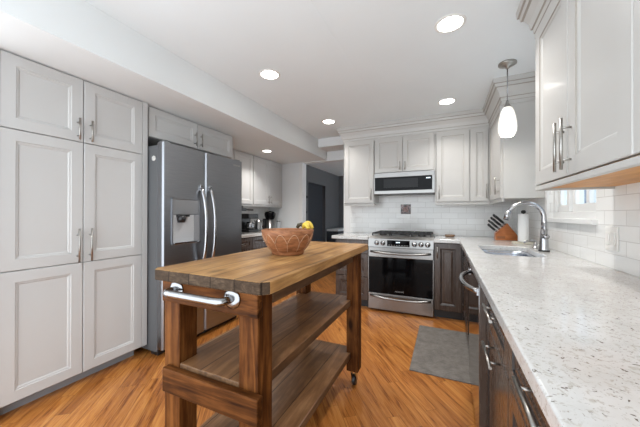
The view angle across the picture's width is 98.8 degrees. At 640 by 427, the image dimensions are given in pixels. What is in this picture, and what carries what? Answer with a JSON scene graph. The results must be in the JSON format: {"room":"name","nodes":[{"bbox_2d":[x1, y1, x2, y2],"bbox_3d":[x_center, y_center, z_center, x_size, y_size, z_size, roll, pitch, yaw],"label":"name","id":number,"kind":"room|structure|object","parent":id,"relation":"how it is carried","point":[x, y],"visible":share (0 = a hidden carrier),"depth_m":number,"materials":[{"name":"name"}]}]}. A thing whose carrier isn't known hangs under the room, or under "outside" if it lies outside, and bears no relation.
{"room":"kitchen","nodes":[
{"label":"kitchen","id":0,"kind":"room"},
{"bbox_2d":[0,0,326,163],"bbox_3d":[-1.462,-1.081,2.818,1.233,0.280,4.900,0,0,25],"label":"soffit","id":1,"kind":"structure","parent":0,"point":[75,38],"depth_m":1.93,"materials":[{"name":"paint"}]},
{"bbox_2d":[0,271,476,426],"bbox_3d":[0.610,1.256,4.060,4.270,0.100,8.900,0,0,25],"label":"floor","id":2,"kind":"structure","parent":0,"point":[128,392],"depth_m":1.84,"materials":[{"name":"brown wood"}]},
{"bbox_2d":[0,49,147,414],"bbox_3d":[-1.991,0.127,2.103,0.828,2.139,0.856,0,0,25],"label":"pantry cabinet","id":3,"kind":"object","parent":2,"relation":"on","point":[74,151],"visible":1,"depth_m":1.84,"materials":[{"name":"white paint"}]},
{"bbox_2d":[141,140,241,355],"bbox_3d":[-1.385,0.293,2.843,0.815,1.812,0.982,0,0,25],"label":"refrigerator","id":4,"kind":"object","parent":2,"relation":"on","point":[194,197],"visible":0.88,"depth_m":2.48,"materials":[{"name":"grey metal"}]},
{"bbox_2d":[241,236,266,251],"bbox_3d":[-1.099,0.767,4.305,0.657,0.874,1.878,0,0,25],"label":"base cabinet","id":5,"kind":"object","parent":2,"relation":"on","point":[257,242],"visible":0.16,"depth_m":3.91,"materials":[{"name":"brown wood"}]},
{"bbox_2d":[242,232,261,237],"bbox_3d":[-1.101,0.310,4.308,0.649,0.040,1.878,0,0,25],"label":"countertop","id":6,"kind":"structure","parent":5,"relation":"on","point":[250,234],"depth_m":3.86,"materials":[{"name":"stone"}]},
{"bbox_2d":[242,231,261,233],"bbox_3d":[-1.069,0.284,4.223,0.340,0.012,0.690,0,0,25],"label":"serving tray","id":7,"kind":"object","parent":6,"relation":"on","point":[258,231],"visible":0.22,"depth_m":4.00,"materials":[{"name":"grey"}]},
{"bbox_2d":[242,214,258,231],"bbox_3d":[-1.092,0.140,4.173,0.260,0.275,0.240,0,0,25],"label":"coffee maker","id":8,"kind":"object","parent":7,"relation":"on","point":[247,225],"visible":0.83,"depth_m":4.12,"materials":[{"name":"black plastic"}]},
{"bbox_2d":[254,218,263,230],"bbox_3d":[-0.977,0.178,4.411,0.161,0.200,0.140,0,0,-10],"label":"kettle","id":9,"kind":"object","parent":7,"relation":"on","point":[258,223],"visible":0.86,"depth_m":4.37,"materials":[{"name":"silver metal"}]},
{"bbox_2d":[263,211,275,228],"bbox_3d":[-0.882,0.124,4.781,0.216,0.336,0.192,0,0,25],"label":"coffee grinder","id":10,"kind":"object","parent":6,"relation":"on","point":[269,221],"visible":0.79,"depth_m":4.72,"materials":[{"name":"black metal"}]},
{"bbox_2d":[276,220,280,227],"bbox_3d":[-0.747,0.209,4.950,0.084,0.167,0.084,0,0,25],"label":"glass jar","id":11,"kind":"object","parent":6,"relation":"on","point":[278,223],"visible":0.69,"depth_m":4.91,"materials":[{"name":"grey"}]},
{"bbox_2d":[155,241,367,426],"bbox_3d":[-0.165,0.708,1.508,0.545,0.980,1.300,0,0,25],"label":"kitchen island","id":12,"kind":"object","parent":2,"relation":"on","point":[271,369],"visible":0.97,"depth_m":1.12,"materials":[{"name":"brown wood"}]},
{"bbox_2d":[180,291,349,387],"bbox_3d":[-0.176,0.612,1.529,0.408,0.040,1.130,0,0,25],"label":"shelf","id":13,"kind":"object","parent":12,"relation":"attached to","point":[298,320],"depth_m":1.29,"materials":[{"name":"brown wood"}]},
{"bbox_2d":[199,339,349,426],"bbox_3d":[-0.176,0.972,1.528,0.408,0.040,1.130,0,0,25],"label":"shelf","id":14,"kind":"object","parent":12,"relation":"attached to","point":[297,392],"depth_m":1.53,"materials":[{"name":"brown wood"}]},
{"bbox_2d":[261,228,313,255],"bbox_3d":[-0.174,0.151,1.482,0.280,0.133,0.280,0,0,25],"label":"wooden bowl","id":15,"kind":"object","parent":12,"relation":"on","point":[281,241],"visible":0.99,"depth_m":1.38,"materials":[{"name":"brown wood"}]},
{"bbox_2d":[296,221,313,229],"bbox_3d":[-0.078,0.062,1.454,0.096,0.046,0.077,0,0,-11],"label":"banana bunch","id":16,"kind":"object","parent":15,"relation":"in","point":[307,224],"visible":1,"depth_m":1.45,"materials":[{"name":"yellow food"}]},
{"bbox_2d":[327,228,343,241],"bbox_3d":[0.562,0.836,8.262,0.357,0.765,0.998,0,0,25],"label":"base cabinet","id":17,"kind":"object","parent":2,"relation":"on","point":[334,231],"visible":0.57,"depth_m":7.86,"materials":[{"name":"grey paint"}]},
{"bbox_2d":[336,239,368,306],"bbox_3d":[0.533,0.769,3.832,0.450,0.874,0.682,0,0,25],"label":"base cabinet","id":18,"kind":"object","parent":2,"relation":"on","point":[341,274],"visible":0.25,"depth_m":3.55,"materials":[{"name":"brown wood"}]},
{"bbox_2d":[332,232,371,239],"bbox_3d":[0.516,0.312,3.839,0.491,0.040,0.673,0,0,25],"label":"countertop","id":19,"kind":"structure","parent":18,"relation":"on","point":[360,236],"depth_m":3.62,"materials":[{"name":"stone"}]},
{"bbox_2d":[368,230,434,316],"bbox_3d":[1.075,0.725,3.557,0.758,0.962,0.730,0,0,25],"label":"gas range","id":20,"kind":"object","parent":2,"relation":"on","point":[400,263],"visible":1,"depth_m":3.28,"materials":[{"name":"silver metal"}]},
{"bbox_2d":[370,234,434,237],"bbox_3d":[1.103,0.291,3.616,0.758,0.021,0.600,0,0,25],"label":"cooktop","id":21,"kind":"object","parent":20,"relation":"in","point":[373,235],"depth_m":3.38,"materials":[{"name":"black metal"}]},
{"bbox_2d":[409,325,469,383],"bbox_3d":[1.096,1.198,2.416,0.487,0.010,0.925,0,0,25],"label":"floor mat","id":22,"kind":"object","parent":2,"relation":"on","point":[443,353],"visible":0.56,"depth_m":2.32,"materials":[{"name":"grey fabric"}]},
{"bbox_2d":[434,243,462,319],"bbox_3d":[1.566,0.769,3.358,0.295,0.874,0.682,0,0,25],"label":"base cabinet","id":23,"kind":"object","parent":2,"relation":"on","point":[448,257],"visible":0.94,"depth_m":3.09,"materials":[{"name":"brown wood"}]},
{"bbox_2d":[462,251,469,344],"bbox_3d":[1.720,0.768,2.601,0.614,0.874,1.931,0,0,25],"label":"base cabinet","id":24,"kind":"object","parent":2,"relation":"on","point":[465,315],"visible":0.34,"depth_m":2.66,"materials":[{"name":"brown wood"}]},
{"bbox_2d":[434,235,639,426],"bbox_3d":[1.073,0.306,1.542,0.912,0.040,4.400,0,0,25],"label":"countertop","id":25,"kind":"structure","parent":24,"relation":"on","point":[571,324],"depth_m":0.69,"materials":[{"name":"stone"}]},
{"bbox_2d":[494,223,517,240],"bbox_3d":[2.048,0.200,3.020,0.210,0.183,0.112,0,0,25],"label":"knife block","id":26,"kind":"object","parent":25,"relation":"on","point":[506,232],"visible":0.85,"depth_m":2.98,"materials":[{"name":"brown wood"}]},
{"bbox_2d":[495,216,505,224],"bbox_3d":[1.984,0.073,3.014,0.107,0.105,0.024,0,0,25],"label":"kitchen knife","id":27,"kind":"object","parent":26,"relation":"in","point":[497,217],"visible":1,"depth_m":3.01,"materials":[{"name":"black metal"}]},
{"bbox_2d":[482,249,534,256],"bbox_3d":[1.480,0.420,2.164,0.384,0.180,0.694,0,0,25],"label":"sink","id":28,"kind":"object","parent":25,"relation":"in","point":[495,252],"visible":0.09,"depth_m":2.44,"materials":[{"name":"metal"}]},
{"bbox_2d":[511,210,533,244],"bbox_3d":[1.967,0.130,2.651,0.170,0.323,0.140,0,0,25],"label":"paper towel holder","id":29,"kind":"object","parent":25,"relation":"on","point":[522,211],"visible":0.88,"depth_m":2.61,"materials":[{"name":"beige stone"}]},
{"bbox_2d":[518,214,528,241],"bbox_3d":[1.967,0.139,2.651,0.088,0.268,0.088,0,0,25],"label":"paper towel roll","id":30,"kind":"object","parent":29,"relation":"on","point":[523,219],"visible":0.85,"depth_m":2.62,"materials":[{"name":"white paper"}]},
{"bbox_2d":[503,201,549,251],"bbox_3d":[1.601,0.095,2.125,0.299,0.388,0.114,0,0,25],"label":"kitchen faucet","id":31,"kind":"object","parent":25,"relation":"on","point":[544,237],"visible":0.99,"depth_m":2.09,"materials":[{"name":"silver metal"}]},
{"bbox_2d":[523,239,538,248],"bbox_3d":[1.751,0.252,2.277,0.106,0.076,0.043,0,0,25],"label":"soap dispenser","id":32,"kind":"object","parent":25,"relation":"on","point":[525,241],"visible":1,"depth_m":2.26,"materials":[{"name":"silver metal"}]},
{"bbox_2d":[459,264,486,426],"bbox_3d":[1.123,0.766,1.477,0.667,0.868,0.602,0,0,25],"label":"dishwasher","id":33,"kind":"object","parent":2,"relation":"on","point":[477,316],"visible":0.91,"depth_m":1.37,"materials":[{"name":"grey metal"}]},
{"bbox_2d":[481,298,508,426],"bbox_3d":[0.943,0.761,0.949,0.652,0.874,0.500,0,0,25],"label":"base cabinet","id":34,"kind":"object","parent":2,"relation":"on","point":[496,349],"visible":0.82,"depth_m":1.06,"materials":[{"name":"brown wood"}]},
{"bbox_2d":[509,345,549,426],"bbox_3d":[0.712,0.760,0.444,0.652,0.874,0.606,0,0,25],"label":"base cabinet","id":35,"kind":"object","parent":2,"relation":"on","point":[524,409],"visible":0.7,"depth_m":0.68,"materials":[{"name":"brown wood"}]},
{"bbox_2d":[268,163,298,227],"bbox_3d":[-0.662,-0.003,5.208,0.700,2.420,0.120,0,0,25],"label":"wall pier","id":36,"kind":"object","parent":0,"point":[288,214],"visible":0.14,"depth_m":5.10,"materials":[{"name":"paint"}]},
{"bbox_2d":[299,162,305,227],"bbox_3d":[-0.321,0.138,5.052,0.070,2.140,0.144,0,0,25],"label":"trim","id":37,"kind":"structure","parent":36,"relation":"attached to","point":[302,167],"depth_m":5.00,"materials":[{"name":"paint"}]},
{"bbox_2d":[85,0,534,175],"bbox_3d":[0.615,-1.263,4.067,4.270,0.102,8.900,0,0,25],"label":"ceiling","id":38,"kind":"structure","parent":0,"point":[349,63],"depth_m":2.03,"materials":[{"name":"paint"}]},
{"bbox_2d":[259,69,279,79],"bbox_3d":[-0.442,-1.217,2.406,0.188,0.006,0.188,0,0,25],"label":"recessed light","id":39,"kind":"object","parent":38,"relation":"in","point":[269,74],"visible":1,"depth_m":2.40,"materials":[{"name":"white plastic"}]},
{"bbox_2d":[261,71,277,78],"bbox_3d":[-0.442,-1.219,2.406,0.145,0.002,0.145,0,0,30],"label":"diffuser","id":40,"kind":"object","parent":39,"relation":"attached to","point":[264,74],"depth_m":2.40,"materials":[{"name":"white plastic"}]},
{"bbox_2d":[303,136,343,163],"bbox_3d":[0.024,-1.065,4.706,0.985,0.295,0.470,0,0,25],"label":"ceiling beam","id":41,"kind":"structure","parent":38,"relation":"attached to","point":[334,147],"depth_m":4.55,"materials":[{"name":"paint"}]},
{"bbox_2d":[322,119,335,123],"bbox_3d":[0.115,-1.212,3.625,0.188,0.006,0.188,0,0,25],"label":"recessed light","id":42,"kind":"object","parent":38,"relation":"in","point":[326,121],"visible":1,"depth_m":3.62,"materials":[{"name":"white plastic"}]},
{"bbox_2d":[323,120,333,123],"bbox_3d":[0.115,-1.214,3.625,0.145,0.002,0.145,0,0,-20],"label":"diffuser","id":43,"kind":"object","parent":42,"relation":"attached to","point":[324,121],"depth_m":3.62,"materials":[{"name":"white plastic"}]},
{"bbox_2d":[438,98,456,104],"bbox_3d":[1.376,-1.212,2.971,0.188,0.006,0.188,0,0,25],"label":"recessed light","id":44,"kind":"object","parent":38,"relation":"in","point":[446,101],"visible":1,"depth_m":2.97,"materials":[{"name":"white plastic"}]},
{"bbox_2d":[440,99,453,103],"bbox_3d":[1.376,-1.214,2.971,0.145,0.002,0.145,0,0,-20],"label":"diffuser","id":45,"kind":"object","parent":44,"relation":"attached to","point":[444,101],"depth_m":2.97,"materials":[{"name":"white plastic"}]},
{"bbox_2d":[434,13,466,32],"bbox_3d":[0.835,-1.216,1.760,0.188,0.006,0.188,0,0,25],"label":"recessed light","id":46,"kind":"object","parent":38,"relation":"in","point":[452,22],"visible":1,"depth_m":1.75,"materials":[{"name":"white plastic"}]},
{"bbox_2d":[438,16,462,31],"bbox_3d":[0.835,-1.218,1.760,0.145,0.002,0.145,0,0,30],"label":"diffuser","id":47,"kind":"object","parent":46,"relation":"attached to","point":[446,23],"depth_m":1.76,"materials":[{"name":"white plastic"}]},
{"bbox_2d":[498,59,516,137],"bbox_3d":[1.517,-0.921,2.218,0.132,0.590,0.132,0,0,25],"label":"pendant lamp","id":48,"kind":"object","parent":38,"relation":"hanging from","point":[507,124],"visible":1,"depth_m":2.18,"materials":[{"name":"white glass"}]},
{"bbox_2d":[306,165,338,241],"bbox_3d":[-0.215,0.004,7.204,0.150,2.420,3.880,0,0,25],"label":"wall","id":49,"kind":"structure","parent":0,"point":[331,181],"depth_m":7.97,"materials":[{"name":"paint"}]},
{"bbox_2d":[252,155,281,207],"bbox_3d":[-1.016,-0.524,4.831,0.367,0.819,0.860,0,0,25],"label":"upper cabinet","id":50,"kind":"object","parent":49,"relation":"attached to","point":[267,174],"visible":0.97,"depth_m":4.71,"materials":[{"name":"white paint"}]},
{"bbox_2d":[308,183,321,241],"bbox_3d":[-0.147,0.212,7.342,0.120,1.995,1.070,0,0,25],"label":"door","id":51,"kind":"structure","parent":49,"relation":"in","point":[314,191],"depth_m":7.42,"materials":[{"name":"grey paint"}]},
{"bbox_2d":[307,179,325,241],"bbox_3d":[-0.087,0.184,7.315,0.032,2.060,1.190,0,0,25],"label":"trim","id":52,"kind":"structure","parent":49,"relation":"attached to","point":[309,181],"depth_m":7.68,"materials":[{"name":"paint"}]},
{"bbox_2d":[339,176,343,227],"bbox_3d":[2.502,0.011,8.011,4.120,2.420,0.150,0,0,25],"label":"wall","id":53,"kind":"structure","parent":0,"point":[341,178],"depth_m":8.76,"materials":[{"name":"paint"}]},
{"bbox_2d":[351,195,516,236],"bbox_3d":[1.532,-0.002,4.000,2.125,2.420,0.450,0,0,25],"label":"wall","id":54,"kind":"structure","parent":0,"point":[472,219],"depth_m":3.77,"materials":[{"name":"tile"}]},
{"bbox_2d":[344,145,350,232],"bbox_3d":[0.515,-0.003,4.463,0.110,2.420,0.456,0,0,25],"label":"trim","id":55,"kind":"structure","parent":54,"relation":"attached to","point":[347,209],"depth_m":4.26,"materials":[{"name":"paint"}]},
{"bbox_2d":[344,140,378,205],"bbox_3d":[0.605,-0.566,3.977,0.437,0.915,0.368,0,0,25],"label":"upper cabinet","id":56,"kind":"object","parent":54,"relation":"attached to","point":[359,155],"visible":0.96,"depth_m":3.85,"materials":[{"name":"paint"}]},
{"bbox_2d":[337,71,534,144],"bbox_3d":[1.148,-1.104,3.267,2.369,0.220,0.852,0,0,34],"label":"crown molding","id":57,"kind":"structure","parent":56,"relation":"attached to","point":[521,87],"depth_m":3.31,"materials":[{"name":"paint"}]},
{"bbox_2d":[375,133,434,173],"bbox_3d":[1.153,-0.784,3.727,0.769,0.478,0.368,0,0,25],"label":"upper cabinet","id":58,"kind":"object","parent":54,"relation":"attached to","point":[412,152],"visible":0.88,"depth_m":3.58,"materials":[{"name":"paint"}]},
{"bbox_2d":[374,170,434,195],"bbox_3d":[1.155,-0.399,3.731,0.764,0.287,0.355,0,0,25],"label":"microwave","id":59,"kind":"object","parent":58,"relation":"attached to","point":[411,182],"visible":0.98,"depth_m":3.57,"materials":[{"name":"silver metal"}]},
{"bbox_2d":[401,204,410,213],"bbox_3d":[1.216,-0.061,3.888,0.136,0.136,0.015,0,0,25],"label":"accent tile","id":60,"kind":"structure","parent":54,"relation":"attached to","point":[405,208],"depth_m":3.88,"materials":[{"name":"tile"}]},
{"bbox_2d":[435,127,489,204],"bbox_3d":[1.780,-0.566,3.439,0.607,0.915,0.368,0,0,25],"label":"upper cabinet","id":61,"kind":"object","parent":54,"relation":"attached to","point":[462,157],"visible":0.91,"depth_m":3.31,"materials":[{"name":"paint"}]},
{"bbox_2d":[517,182,639,277],"bbox_3d":[1.603,-0.009,1.411,0.160,2.420,4.900,0,0,25],"label":"wall","id":62,"kind":"structure","parent":0,"point":[619,207],"depth_m":1.51,"materials":[{"name":"tile"}]},
{"bbox_2d":[490,101,544,203],"bbox_3d":[1.951,-0.567,2.804,0.368,0.915,0.757,0,0,25],"label":"upper cabinet","id":63,"kind":"object","parent":62,"relation":"attached to","point":[512,159],"visible":0.84,"depth_m":2.47,"materials":[{"name":"paint"}]},
{"bbox_2d":[545,189,597,224],"bbox_3d":[1.805,-0.400,1.947,0.140,0.935,0.880,0,0,25],"label":"window","id":64,"kind":"structure","parent":62,"relation":"in","point":[569,206],"depth_m":1.95,"materials":[{"name":"paint"}]},
{"bbox_2d":[516,0,639,190],"bbox_3d":[0.895,-0.677,0.536,0.400,1.092,2.316,0,0,25],"label":"upper cabinet","id":65,"kind":"object","parent":62,"relation":"attached to","point":[587,52],"visible":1,"depth_m":1.03,"materials":[{"name":"paint"}]},
{"bbox_2d":[605,226,618,251],"bbox_3d":[1.514,0.131,1.425,0.014,0.124,0.117,0,0,25],"label":"light switch","id":66,"kind":"object","parent":62,"relation":"attached to","point":[611,233],"visible":1,"depth_m":1.41,"materials":[{"name":"white plastic"}]},
{"bbox_3d":[-1.502,-0.009,3.416,0.964,2.420,3.840,0,0,25],"label":"wall","id":67,"kind":"structure","parent":0,"visible":0},
{"bbox_2d":[148,106,232,158],"bbox_3d":[-1.609,-0.804,2.989,0.821,0.271,1.060,0,0,25],"label":"upper cabinet","id":68,"kind":"object","parent":67,"relation":"attached to","point":[162,125],"visible":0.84,"depth_m":2.72,"materials":[{"name":"white paint"}]},
{"bbox_2d":[232,149,252,205],"bbox_3d":[-1.375,-0.527,4.093,0.329,0.819,0.775,0,0,25],"label":"upper cabinet","id":69,"kind":"object","parent":67,"relation":"attached to","point":[246,159],"visible":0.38,"depth_m":4.24,"materials":[{"name":"white paint"}]},
{"bbox_2d":[242,206,267,228],"bbox_3d":[-1.391,0.072,4.441,0.012,0.435,1.878,0,0,25],"label":"backsplash","id":70,"kind":"structure","parent":67,"relation":"attached to","point":[260,211],"depth_m":4.98,"materials":[{"name":"tile"}]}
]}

